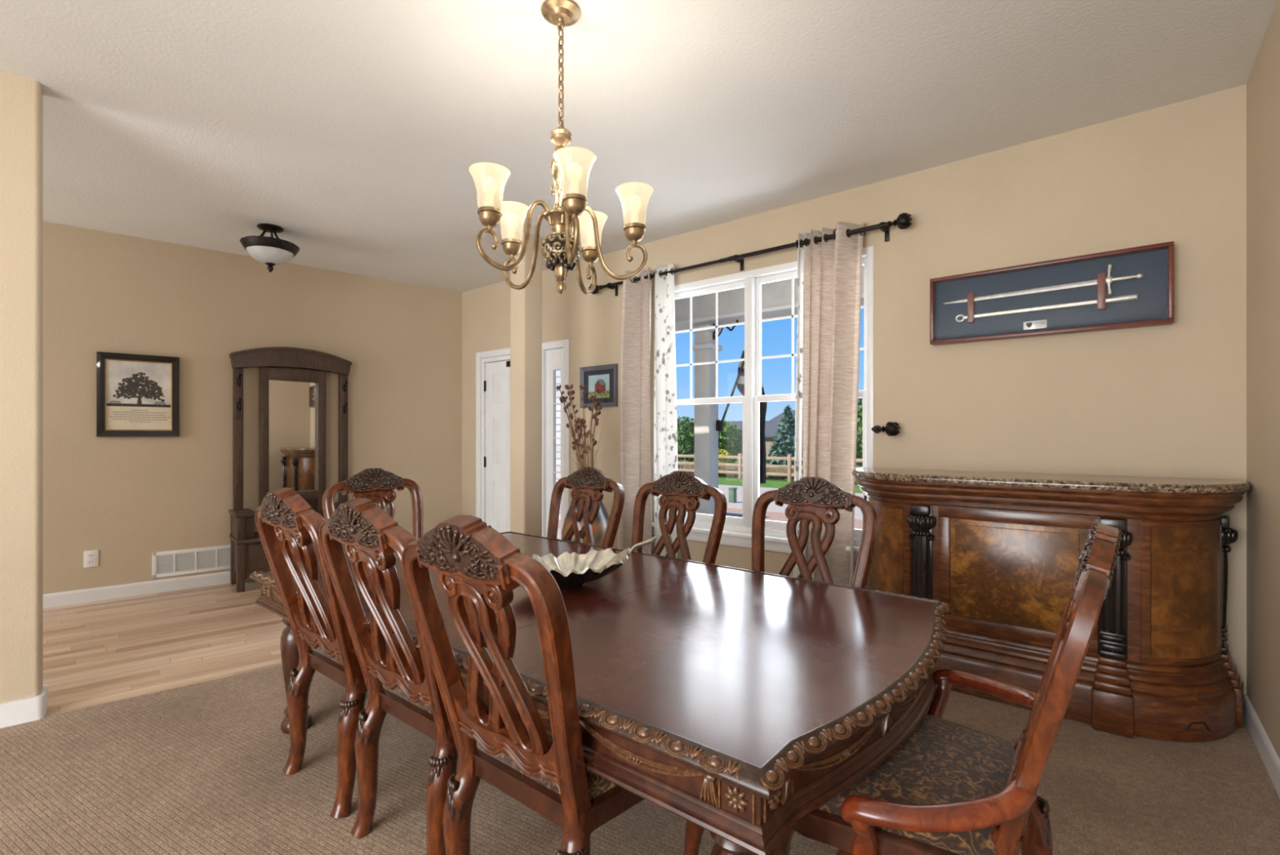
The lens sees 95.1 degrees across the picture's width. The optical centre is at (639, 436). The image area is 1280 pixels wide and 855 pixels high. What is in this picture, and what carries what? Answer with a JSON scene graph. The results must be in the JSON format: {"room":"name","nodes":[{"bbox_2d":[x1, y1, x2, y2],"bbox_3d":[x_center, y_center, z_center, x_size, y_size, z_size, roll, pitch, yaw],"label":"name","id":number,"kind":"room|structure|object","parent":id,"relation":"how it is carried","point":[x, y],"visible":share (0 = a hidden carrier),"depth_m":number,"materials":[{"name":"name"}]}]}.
{"room":"dining room","nodes":[
{"label":"dining room","id":0,"kind":"room"},
{"bbox_2d":[0,71,43,703],"bbox_3d":[-4.169,-0.167,1.569,3.600,2.934,0.150,0,0,-41],"label":"wall","id":1,"kind":"structure","parent":0,"point":[21,98],"depth_m":2.66,"materials":[{"name":"paint"}]},
{"bbox_2d":[0,684,47,728],"bbox_3d":[-4.163,1.248,1.573,3.615,0.105,0.180,0,0,-41],"label":"baseboard","id":2,"kind":"structure","parent":1,"relation":"attached to","point":[34,708],"depth_m":2.66,"materials":[{"name":"white wood"}]},
{"bbox_2d":[43,579,286,715],"bbox_3d":[-3.868,1.332,3.501,7.551,0.056,2.779,0,0,-44],"label":"floor","id":3,"kind":"structure","parent":0,"point":[96,652],"depth_m":3.68,"materials":[{"name":"brown wood"}]},
{"bbox_2d":[228,346,351,592],"bbox_3d":[-3.135,0.241,5.357,0.992,2.126,0.440,0,0,-41],"label":"hall tree","id":4,"kind":"object","parent":3,"relation":"on","point":[292,402],"visible":0.83,"depth_m":5.41,"materials":[{"name":"brown wood"}]},
{"bbox_2d":[269,379,316,491],"bbox_3d":[-3.241,0.002,5.478,0.004,1.045,0.412,0,0,43],"label":"mirror","id":5,"kind":"object","parent":4,"relation":"attached to","point":[292,402],"depth_m":5.48,"materials":[{"name":"clear glass"}]},
{"bbox_2d":[510,232,542,536],"bbox_3d":[-0.937,-0.167,4.821,0.185,2.934,0.200,0,0,39],"label":"column","id":6,"kind":"structure","parent":3,"relation":"on","point":[526,304],"depth_m":4.75,"materials":[{"name":"paint"}]},
{"bbox_2d":[43,221,462,594],"bbox_3d":[-4.788,-0.167,4.323,7.270,2.934,0.152,0,0,-41],"label":"wall","id":7,"kind":"structure","parent":0,"point":[128,500],"depth_m":5.08,"materials":[{"name":"paint"}]},
{"bbox_2d":[83,549,98,567],"bbox_3d":[-4.329,0.965,4.619,0.086,0.132,0.009,0,0,-41],"label":"wall outlet","id":8,"kind":"object","parent":7,"relation":"attached to","point":[91,557],"visible":1,"depth_m":4.62,"materials":[{"name":"white plastic"}]},
{"bbox_2d":[87,552,94,558],"bbox_3d":[-4.327,0.940,4.616,0.042,0.042,0.002,0,0,-41],"label":"socket","id":9,"kind":"object","parent":8,"relation":"attached to","point":[90,555],"depth_m":4.62,"materials":[{"name":"white plastic"}]},
{"bbox_2d":[87,559,94,564],"bbox_3d":[-4.327,0.990,4.616,0.042,0.042,0.002,0,0,-41],"label":"socket","id":10,"kind":"object","parent":8,"relation":"attached to","point":[89,561],"depth_m":4.62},
{"bbox_2d":[96,351,179,436],"bbox_3d":[-4.102,-0.332,4.800,0.515,0.672,0.034,0,0,-41],"label":"framed print","id":11,"kind":"object","parent":7,"relation":"attached to","point":[138,395],"visible":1,"depth_m":4.79,"materials":[{"name":"paper"}]},
{"bbox_2d":[106,360,170,407],"bbox_3d":[-4.109,-0.427,4.807,0.070,0.369,0.398,0,0,39],"label":"photograph","id":12,"kind":"object","parent":11,"relation":"on","point":[130,383],"depth_m":4.80,"materials":[{"name":"beige paper"}]},
{"bbox_2d":[43,570,253,608],"bbox_3d":[-4.730,1.252,4.264,7.180,0.105,0.014,0,0,-41],"label":"baseboard","id":13,"kind":"structure","parent":7,"relation":"attached to","point":[104,593],"depth_m":4.78,"materials":[{"name":"white wood"}]},
{"bbox_2d":[151,544,230,577],"bbox_3d":[-3.724,1.072,5.149,0.870,0.214,0.011,0,0,-41],"label":"air vent","id":14,"kind":"object","parent":7,"relation":"attached to","point":[195,560],"visible":0.6,"depth_m":5.03,"materials":[{"name":"white plastic"}]},
{"bbox_2d":[0,0,1277,292],"bbox_3d":[-2.375,-1.684,2.373,7.920,0.100,7.386,0,0,39],"label":"ceiling","id":15,"kind":"structure","parent":0,"point":[355,129],"depth_m":2.83,"materials":[{"name":"paint"}]},
{"bbox_2d":[239,223,299,272],"bbox_3d":[-2.892,-1.458,4.583,0.401,0.352,0.401,0,0,39],"label":"ceiling light","id":16,"kind":"object","parent":15,"relation":"attached to","point":[271,251],"visible":1,"depth_m":4.50,"materials":[{"name":"white glass"}]},
{"bbox_2d":[468,0,653,294],"bbox_3d":[-0.324,-1.090,2.263,0.660,1.088,0.681,0,0,39],"label":"chandelier","id":17,"kind":"object","parent":15,"relation":"hanging from","point":[571,167],"visible":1,"depth_m":2.21,"materials":[{"name":"gold metal"}]},
{"bbox_2d":[0,664,1279,854],"bbox_3d":[-1.282,1.330,1.419,4.720,0.060,7.186,0,0,39],"label":"floor","id":18,"kind":"structure","parent":0,"point":[196,768],"depth_m":2.15,"materials":[{"name":"beige carpet"}]},
{"bbox_2d":[254,487,367,817],"bbox_3d":[-1.065,0.747,2.297,0.554,1.132,0.690,0,0,39],"label":"dining chair","id":19,"kind":"object","parent":18,"relation":"on","point":[287,526],"visible":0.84,"depth_m":2.08,"materials":[{"name":"brown wood"}]},
{"bbox_2d":[311,646,343,665],"bbox_3d":[-1.007,0.802,2.368,0.508,0.072,0.470,0,0,39],"label":"seat cushion","id":20,"kind":"object","parent":19,"relation":"on","point":[317,653],"depth_m":2.21,"materials":[{"name":"fabric"}]},
{"bbox_2d":[322,467,423,554],"bbox_3d":[-1.295,0.747,3.153,0.690,1.132,0.554,0,0,39],"label":"dining chair","id":21,"kind":"object","parent":18,"relation":"on","point":[378,485],"visible":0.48,"depth_m":3.34,"materials":[{"name":"brown wood"}]},
{"bbox_2d":[319,497,457,854],"bbox_3d":[-0.628,0.747,1.942,0.554,1.132,0.690,0,0,39],"label":"dining chair","id":22,"kind":"object","parent":18,"relation":"on","point":[402,684],"visible":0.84,"depth_m":1.76,"materials":[{"name":"brown wood"}]},
{"bbox_2d":[382,683,432,714],"bbox_3d":[-0.570,0.802,2.013,0.508,0.072,0.470,0,0,39],"label":"seat cushion","id":23,"kind":"object","parent":22,"relation":"on","point":[397,695],"depth_m":1.84,"materials":[{"name":"fabric"}]},
{"bbox_2d":[401,514,704,854],"bbox_3d":[-0.211,0.747,1.564,0.554,1.132,0.690,0,0,39],"label":"dining chair","id":24,"kind":"object","parent":18,"relation":"on","point":[479,569],"visible":0.92,"depth_m":1.36,"materials":[{"name":"brown wood"}]},
{"bbox_2d":[475,741,617,799],"bbox_3d":[-0.153,0.802,1.635,0.508,0.072,0.470,0,0,39],"label":"seat cushion","id":25,"kind":"object","parent":24,"relation":"on","point":[593,786],"depth_m":1.39,"materials":[{"name":"fabric"}]},
{"bbox_2d":[546,466,624,547],"bbox_3d":[-0.486,0.747,3.255,0.554,1.132,0.690,0,0,39],"label":"dining chair","id":26,"kind":"object","parent":18,"relation":"on","point":[587,484],"visible":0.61,"depth_m":3.43,"materials":[{"name":"brown wood"}]},
{"bbox_2d":[561,500,609,545],"bbox_3d":[-0.413,0.814,4.589,0.406,0.972,0.406,0,0,39],"label":"floor vase","id":27,"kind":"object","parent":18,"relation":"on","point":[599,526],"visible":0.09,"depth_m":4.45,"materials":[{"name":"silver metal"}]},
{"bbox_2d":[555,384,580,468],"bbox_3d":[-0.544,0.048,4.597,0.274,0.905,0.048,0,0,21],"label":"stem","id":28,"kind":"object","parent":27,"relation":"in","point":[557,387],"visible":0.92,"depth_m":4.61,"materials":[{"name":"brown plant"}]},
{"bbox_2d":[560,398,577,470],"bbox_3d":[-0.539,0.098,4.628,0.229,0.806,0.050,0,0,26],"label":"stem","id":29,"kind":"object","parent":27,"relation":"in","point":[564,399],"visible":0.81,"depth_m":4.63,"materials":[{"name":"brown plant"}]},
{"bbox_2d":[562,395,582,466],"bbox_3d":[-0.513,0.088,4.615,0.236,0.824,0.041,0,0,23],"label":"stem","id":30,"kind":"object","parent":27,"relation":"in","point":[566,397],"visible":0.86,"depth_m":4.62,"materials":[{"name":"brown plant"}]},
{"bbox_2d":[564,384,582,467],"bbox_3d":[-0.500,0.050,4.553,0.160,0.901,0.071,0,0,-31],"label":"stem","id":31,"kind":"object","parent":27,"relation":"in","point":[566,386],"visible":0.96,"depth_m":4.54,"materials":[{"name":"brown plant"}]},
{"bbox_2d":[567,391,581,469],"bbox_3d":[-0.502,0.071,4.598,0.147,0.858,0.051,0,0,10],"label":"stem","id":32,"kind":"object","parent":27,"relation":"in","point":[568,392],"visible":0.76,"depth_m":4.59,"materials":[{"name":"brown plant"}]},
{"bbox_2d":[573,420,582,457],"bbox_3d":[-0.464,0.181,4.611,0.158,0.638,0.045,0,0,39],"label":"stem","id":33,"kind":"object","parent":27,"relation":"in","point":[577,422],"visible":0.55,"depth_m":4.62,"materials":[{"name":"brown plant"}]},
{"bbox_2d":[577,417,586,466],"bbox_3d":[-0.449,0.177,4.555,0.070,0.647,0.065,0,0,39],"label":"stem","id":34,"kind":"object","parent":27,"relation":"in","point":[582,424],"visible":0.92,"depth_m":4.54,"materials":[{"name":"brown plant"}]},
{"bbox_2d":[579,384,586,442],"bbox_3d":[-0.437,0.045,4.616,0.129,0.910,0.042,0,0,39],"label":"stem","id":35,"kind":"object","parent":27,"relation":"in","point":[581,387],"visible":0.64,"depth_m":4.62,"materials":[{"name":"brown plant"}]},
{"bbox_2d":[579,419,588,466],"bbox_3d":[-0.432,0.184,4.539,0.086,0.633,0.067,0,0,39],"label":"stem","id":36,"kind":"object","parent":27,"relation":"in","point":[584,420],"visible":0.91,"depth_m":4.54,"materials":[{"name":"brown plant"}]},
{"bbox_2d":[566,403,608,470],"bbox_3d":[-0.409,0.120,4.587,0.346,0.762,0.223,0,0,39],"label":"dried grass","id":37,"kind":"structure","parent":27,"relation":"in","point":[588,463],"depth_m":4.56,"materials":[{"name":"brown plant"}]},
{"bbox_2d":[586,395,597,466],"bbox_3d":[-0.373,0.094,4.574,0.095,0.812,0.036,0,0,39],"label":"stem","id":38,"kind":"object","parent":27,"relation":"in","point":[591,398],"visible":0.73,"depth_m":4.57,"materials":[{"name":"brown plant"}]},
{"bbox_2d":[587,395,596,464],"bbox_3d":[-0.376,0.090,4.577,0.091,0.822,0.032,0,0,29],"label":"stem","id":39,"kind":"object","parent":27,"relation":"in","point":[592,396],"visible":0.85,"depth_m":4.57,"materials":[{"name":"brown plant"}]},
{"bbox_2d":[589,400,601,459],"bbox_3d":[-0.347,0.112,4.601,0.099,0.778,0.047,0,0,14],"label":"stem","id":40,"kind":"object","parent":27,"relation":"in","point":[599,402],"visible":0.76,"depth_m":4.59,"materials":[{"name":"brown plant"}]},
{"bbox_2d":[589,405,602,460],"bbox_3d":[-0.355,0.128,4.618,0.092,0.745,0.085,0,0,39],"label":"stem","id":41,"kind":"object","parent":27,"relation":"in","point":[595,406],"visible":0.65,"depth_m":4.62,"materials":[{"name":"brown plant"}]},
{"bbox_2d":[248,531,951,854],"bbox_3d":[-0.300,0.948,2.359,2.695,0.704,1.451,0,0,39],"label":"dining table","id":42,"kind":"object","parent":18,"relation":"on","point":[737,703],"visible":0.6,"depth_m":1.48,"materials":[{"name":"brown wood"}]},
{"bbox_2d":[531,536,656,586],"bbox_3d":[-0.223,0.513,2.398,0.621,0.173,0.345,0,0,-21],"label":"bowl","id":43,"kind":"object","parent":42,"relation":"on","point":[573,569],"visible":0.84,"depth_m":2.46,"materials":[{"name":"grey metal"}]},
{"bbox_2d":[631,471,726,564],"bbox_3d":[0.030,0.747,2.835,0.554,1.132,0.690,0,0,39],"label":"dining chair","id":44,"kind":"object","parent":18,"relation":"on","point":[680,491],"visible":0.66,"depth_m":3.01,"materials":[{"name":"brown wood"}]},
{"bbox_2d":[751,476,877,588],"bbox_3d":[0.589,0.747,2.381,0.554,1.132,0.690,0,0,39],"label":"dining chair","id":45,"kind":"object","parent":18,"relation":"on","point":[816,500],"visible":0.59,"depth_m":2.56,"materials":[{"name":"brown wood"}]},
{"bbox_2d":[768,522,1122,854],"bbox_3d":[0.722,0.748,1.412,0.681,1.130,0.854,0,0,38],"label":"armchair","id":46,"kind":"object","parent":18,"relation":"on","point":[949,788],"visible":0.94,"depth_m":1.22,"materials":[{"name":"brown wood"}]},
{"bbox_2d":[817,713,1015,854],"bbox_3d":[0.653,0.802,1.466,0.470,0.072,0.570,0,0,38],"label":"seat cushion","id":47,"kind":"object","parent":46,"relation":"on","point":[941,760],"depth_m":1.31,"materials":[{"name":"fabric"}]},
{"bbox_2d":[851,466,1250,742],"bbox_3d":[1.931,0.749,3.032,1.763,1.095,0.582,0,0,39],"label":"sideboard","id":48,"kind":"object","parent":18,"relation":"on","point":[1003,549],"visible":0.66,"depth_m":2.68,"materials":[{"name":"brown wood"}]},
{"bbox_2d":[462,84,1246,693],"bbox_3d":[0.386,-0.167,4.791,6.684,2.934,0.150,0,0,39],"label":"wall","id":49,"kind":"structure","parent":0,"point":[1170,401],"depth_m":3.23,"materials":[{"name":"paint"}]},
{"bbox_2d":[484,360,510,533],"bbox_3d":[-1.353,0.245,6.133,0.927,2.090,0.110,0,0,39],"label":"door","id":50,"kind":"structure","parent":49,"relation":"in","point":[497,383],"depth_m":6.29,"materials":[{"name":"white wood"}]},
{"bbox_2d":[475,338,569,537],"bbox_3d":[-1.207,0.190,6.042,1.465,2.220,0.118,0,0,39],"label":"trim","id":51,"kind":"structure","parent":49,"relation":"attached to","point":[503,354],"depth_m":6.19,"materials":[{"name":"white wood"}]},
{"bbox_2d":[546,347,563,539],"bbox_3d":[-0.807,0.226,5.715,0.288,2.149,0.040,0,0,39],"label":"window","id":52,"kind":"structure","parent":49,"relation":"in","point":[554,357],"depth_m":5.74,"materials":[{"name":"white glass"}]},
{"bbox_2d":[579,363,617,408],"bbox_3d":[-0.376,-0.450,5.293,0.445,0.375,0.028,0,0,39],"label":"framed print","id":53,"kind":"object","parent":49,"relation":"attached to","point":[601,381],"visible":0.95,"depth_m":5.28,"materials":[{"name":"grey wood"}]},
{"bbox_2d":[588,373,609,398],"bbox_3d":[-0.372,-0.450,5.295,0.260,0.210,0.004,0,0,39],"label":"picture","id":54,"kind":"object","parent":53,"relation":"attached to","point":[598,384],"depth_m":5.29,"materials":[{"name":"multicoloured paper"}]},
{"bbox_2d":[588,213,911,296],"bbox_3d":[0.615,-1.297,4.411,2.684,0.119,0.147,0,0,39],"label":"curtain rod","id":55,"kind":"object","parent":49,"relation":"attached to","point":[903,221],"visible":0.9,"depth_m":4.09,"materials":[{"name":"brown metal"}]},
{"bbox_2d":[617,266,653,554],"bbox_3d":[-0.063,-0.049,4.922,0.444,2.657,0.162,0,0,39],"label":"curtain","id":56,"kind":"object","parent":55,"relation":"hanging from","point":[635,381],"visible":0.8,"depth_m":4.91,"materials":[{"name":"beige fabric"}]},
{"bbox_2d":[653,263,677,557],"bbox_3d":[0.193,-0.049,4.729,0.231,2.657,0.093,0,0,39],"label":"curtain","id":57,"kind":"object","parent":55,"relation":"hanging from","point":[665,430],"visible":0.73,"depth_m":4.73,"materials":[{"name":"white fabric"}]},
{"bbox_2d":[792,232,804,577],"bbox_3d":[1.076,-0.049,4.003,0.082,2.657,0.064,0,0,39],"label":"curtain","id":58,"kind":"object","parent":55,"relation":"hanging from","point":[798,406],"visible":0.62,"depth_m":4.00,"materials":[{"name":"white fabric"}]},
{"bbox_2d":[802,220,865,586],"bbox_3d":[1.257,-0.049,3.855,0.411,2.657,0.167,0,0,39],"label":"curtain","id":59,"kind":"object","parent":55,"relation":"hanging from","point":[833,268],"visible":0.69,"depth_m":3.84,"materials":[{"name":"beige fabric"}]},
{"bbox_2d":[651,245,873,561],"bbox_3d":[0.809,-0.203,4.380,1.850,2.055,0.155,0,0,39],"label":"window","id":60,"kind":"structure","parent":49,"relation":"in","point":[737,531],"depth_m":4.34,"materials":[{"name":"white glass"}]},
{"bbox_2d":[871,422,900,435],"bbox_3d":[1.535,-0.045,3.679,0.096,0.088,0.202,0,0,-33],"label":"curtain holdback","id":61,"kind":"object","parent":49,"relation":"attached to","point":[891,428],"visible":1,"depth_m":3.62,"materials":[{"name":"black metal"}]},
{"bbox_2d":[929,241,1173,345],"bbox_3d":[2.175,-0.745,3.188,1.081,0.391,0.075,0,0,39],"label":"display case","id":62,"kind":"object","parent":49,"relation":"attached to","point":[1154,304],"visible":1,"depth_m":3.15,"materials":[{"name":"brown wood"}]},
{"bbox_2d":[943,263,1143,303],"bbox_3d":[2.158,-0.803,3.203,0.905,0.157,0.021,0,0,39],"label":"sword","id":63,"kind":"object","parent":62,"relation":"in","point":[1108,280],"visible":1,"depth_m":3.12,"materials":[{"name":"metal"}]},
{"bbox_2d":[955,293,1137,321],"bbox_3d":[2.175,-0.692,3.190,0.820,0.044,0.032,0,0,39],"label":"scabbard","id":64,"kind":"object","parent":62,"relation":"in","point":[1127,297],"visible":1,"depth_m":3.14,"materials":[{"name":"metal"}]},
{"bbox_2d":[1246,0,1279,759],"bbox_3d":[0.639,-0.167,-0.078,0.150,2.934,7.086,0,0,39],"label":"wall","id":65,"kind":"structure","parent":0,"point":[1263,85],"depth_m":2.40,"materials":[{"name":"paint"}]},
{"bbox_2d":[1243,693,1279,798],"bbox_3d":[0.576,1.248,-0.026,0.014,0.105,7.086,0,0,39],"label":"baseboard","id":66,"kind":"structure","parent":65,"relation":"attached to","point":[1268,753],"depth_m":2.35,"materials":[{"name":"white wood"}]},
{"label":"outside","id":67,"kind":"structure","parent":0,"visible":0},
{"bbox_2d":[557,507,862,528],"bbox_3d":[1.816,1.830,10.161,110.000,0.240,9.940,0,0,39],"label":"gravel","id":68,"kind":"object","parent":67,"point":[775,516],"depth_m":12.49,"materials":[{"name":"gravel"}]},
{"bbox_2d":[555,369,560,519],"bbox_3d":[-1.848,0.200,12.392,2.700,3.400,0.300,0,0,39],"label":"stone pier","id":69,"kind":"structure","parent":68,"relation":"on","point":[557,371],"depth_m":12.05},
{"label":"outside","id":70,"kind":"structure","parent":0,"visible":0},
{"bbox_2d":[718,455,862,493],"bbox_3d":[28.919,1.800,43.505,110.000,0.200,76.000,0,0,39],"label":"lawn","id":71,"kind":"structure","parent":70,"point":[775,483],"depth_m":21.31,"materials":[{"name":"green plant"}]},
{"bbox_2d":[676,415,694,462],"bbox_3d":[2.372,0.411,30.978,2.486,2.998,2.368,0,0,39],"label":"shrub","id":72,"kind":"object","parent":71,"relation":"on","point":[686,431],"visible":0.38,"depth_m":30.23,"materials":[{"name":"green plant"}]},
{"bbox_2d":[718,448,733,462],"bbox_3d":[3.692,1.149,26.907,1.232,1.198,1.224,0,0,18],"label":"flowering shrub","id":73,"kind":"object","parent":71,"relation":"on","point":[721,452],"visible":0.24,"depth_m":26.59,"materials":[{"name":"yellow plant"}]},
{"bbox_2d":[718,419,742,463],"bbox_3d":[4.146,0.421,28.860,2.223,2.597,2.296,0,0,4],"label":"deciduous tree","id":74,"kind":"object","parent":71,"relation":"on","point":[731,438],"visible":0.48,"depth_m":28.16,"materials":[{"name":"green plant"}]},
{"bbox_2d":[693,420,768,430],"bbox_3d":[9.132,0.225,59.589,7.940,3.550,8.800,0,0,9],"label":"house","id":75,"kind":"structure","parent":71,"relation":"on","point":[740,424],"depth_m":58.70,"materials":[{"name":"grey"}]},
{"bbox_2d":[677,452,862,481],"bbox_3d":[7.251,1.190,20.653,25.340,1.020,0.140,0,0,39],"label":"rail fence","id":76,"kind":"object","parent":71,"relation":"on","point":[740,456],"visible":0.17,"depth_m":23.23,"materials":[{"name":"brown wood"}]},
{"bbox_2d":[677,459,862,484],"bbox_3d":[5.432,1.520,23.664,27.761,0.939,1.627,0,0,39],"label":"dry brush","id":77,"kind":"object","parent":71,"relation":"on","point":[679,466],"visible":0.03,"depth_m":24.11,"materials":[{"name":"wood"}]},
{"bbox_2d":[764,409,795,455],"bbox_3d":[15.785,-0.275,51.603,9.800,4.350,8.940,0,0,-26],"label":"house","id":78,"kind":"structure","parent":71,"relation":"on","point":[771,426],"depth_m":51.67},
{"bbox_2d":[765,404,802,465],"bbox_3d":[6.982,0.175,27.784,2.600,3.399,2.681,0,0,39],"label":"spruce tree","id":79,"kind":"object","parent":71,"relation":"on","point":[784,442],"visible":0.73,"depth_m":27.43,"materials":[{"name":"green plant"}]},
{"bbox_2d":[855,397,862,466],"bbox_3d":[9.325,0.006,24.078,2.634,3.582,2.660,0,0,39],"label":"conifer tree","id":80,"kind":"object","parent":71,"relation":"on","point":[860,412],"visible":0.08,"depth_m":23.48,"materials":[{"name":"green plant"}]},
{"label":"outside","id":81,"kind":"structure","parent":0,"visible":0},
{"bbox_2d":[556,528,560,539],"bbox_3d":[0.865,1.530,5.741,8.900,0.340,1.900,0,0,39],"label":"porch floor","id":82,"kind":"structure","parent":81,"point":[558,536],"depth_m":8.12,"materials":[{"name":"concrete"}]},
{"bbox_2d":[692,322,722,514],"bbox_3d":[0.751,0.050,6.632,0.320,2.620,0.320,0,0,39],"label":"porch column","id":83,"kind":"structure","parent":82,"relation":"on","point":[706,435],"depth_m":6.55,"materials":[{"name":"paint"}]},
{"bbox_2d":[712,320,738,339],"bbox_3d":[0.943,-1.172,6.450,0.323,0.184,0.023,0,0,39],"label":"hook","id":84,"kind":"object","parent":83,"relation":"attached to","point":[737,321],"visible":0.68,"depth_m":6.48,"materials":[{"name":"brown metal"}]},
{"bbox_2d":[715,346,767,483],"bbox_3d":[1.151,-0.361,6.592,0.564,1.762,0.206,0,0,18],"label":"flag","id":85,"kind":"object","parent":83,"relation":"attached to","point":[740,382],"visible":0.41,"depth_m":6.49,"materials":[{"name":"fabric"}]},
{"bbox_2d":[760,401,766,483],"bbox_3d":[1.292,0.050,6.531,0.294,0.941,0.110,0,0,39],"label":"flag","id":86,"kind":"object","parent":85,"relation":"hanging from","point":[762,404],"depth_m":6.47,"materials":[{"name":"black fabric"}]},
{"bbox_2d":[674,265,863,331],"bbox_3d":[0.823,-1.562,5.689,8.900,0.595,1.792,0,0,39],"label":"porch ceiling","id":87,"kind":"structure","parent":83,"relation":"on","point":[776,296],"depth_m":6.25,"materials":[{"name":"paint"}]},
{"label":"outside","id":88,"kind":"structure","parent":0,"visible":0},
{"bbox_2d":[718,484,862,519],"bbox_3d":[5.518,1.769,14.716,110.000,0.162,5.400,0,0,39],"label":"sidewalk","id":89,"kind":"structure","parent":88,"point":[772,507],"depth_m":14.91,"materials":[{"name":"concrete"}]},
{"bbox_2d":[728,487,737,502],"bbox_3d":[2.365,1.500,14.959,0.180,0.380,0.180,0,0,39],"label":"utility box","id":90,"kind":"object","parent":89,"relation":"on","point":[732,491],"visible":1,"depth_m":14.90,"materials":[{"name":"metal"}]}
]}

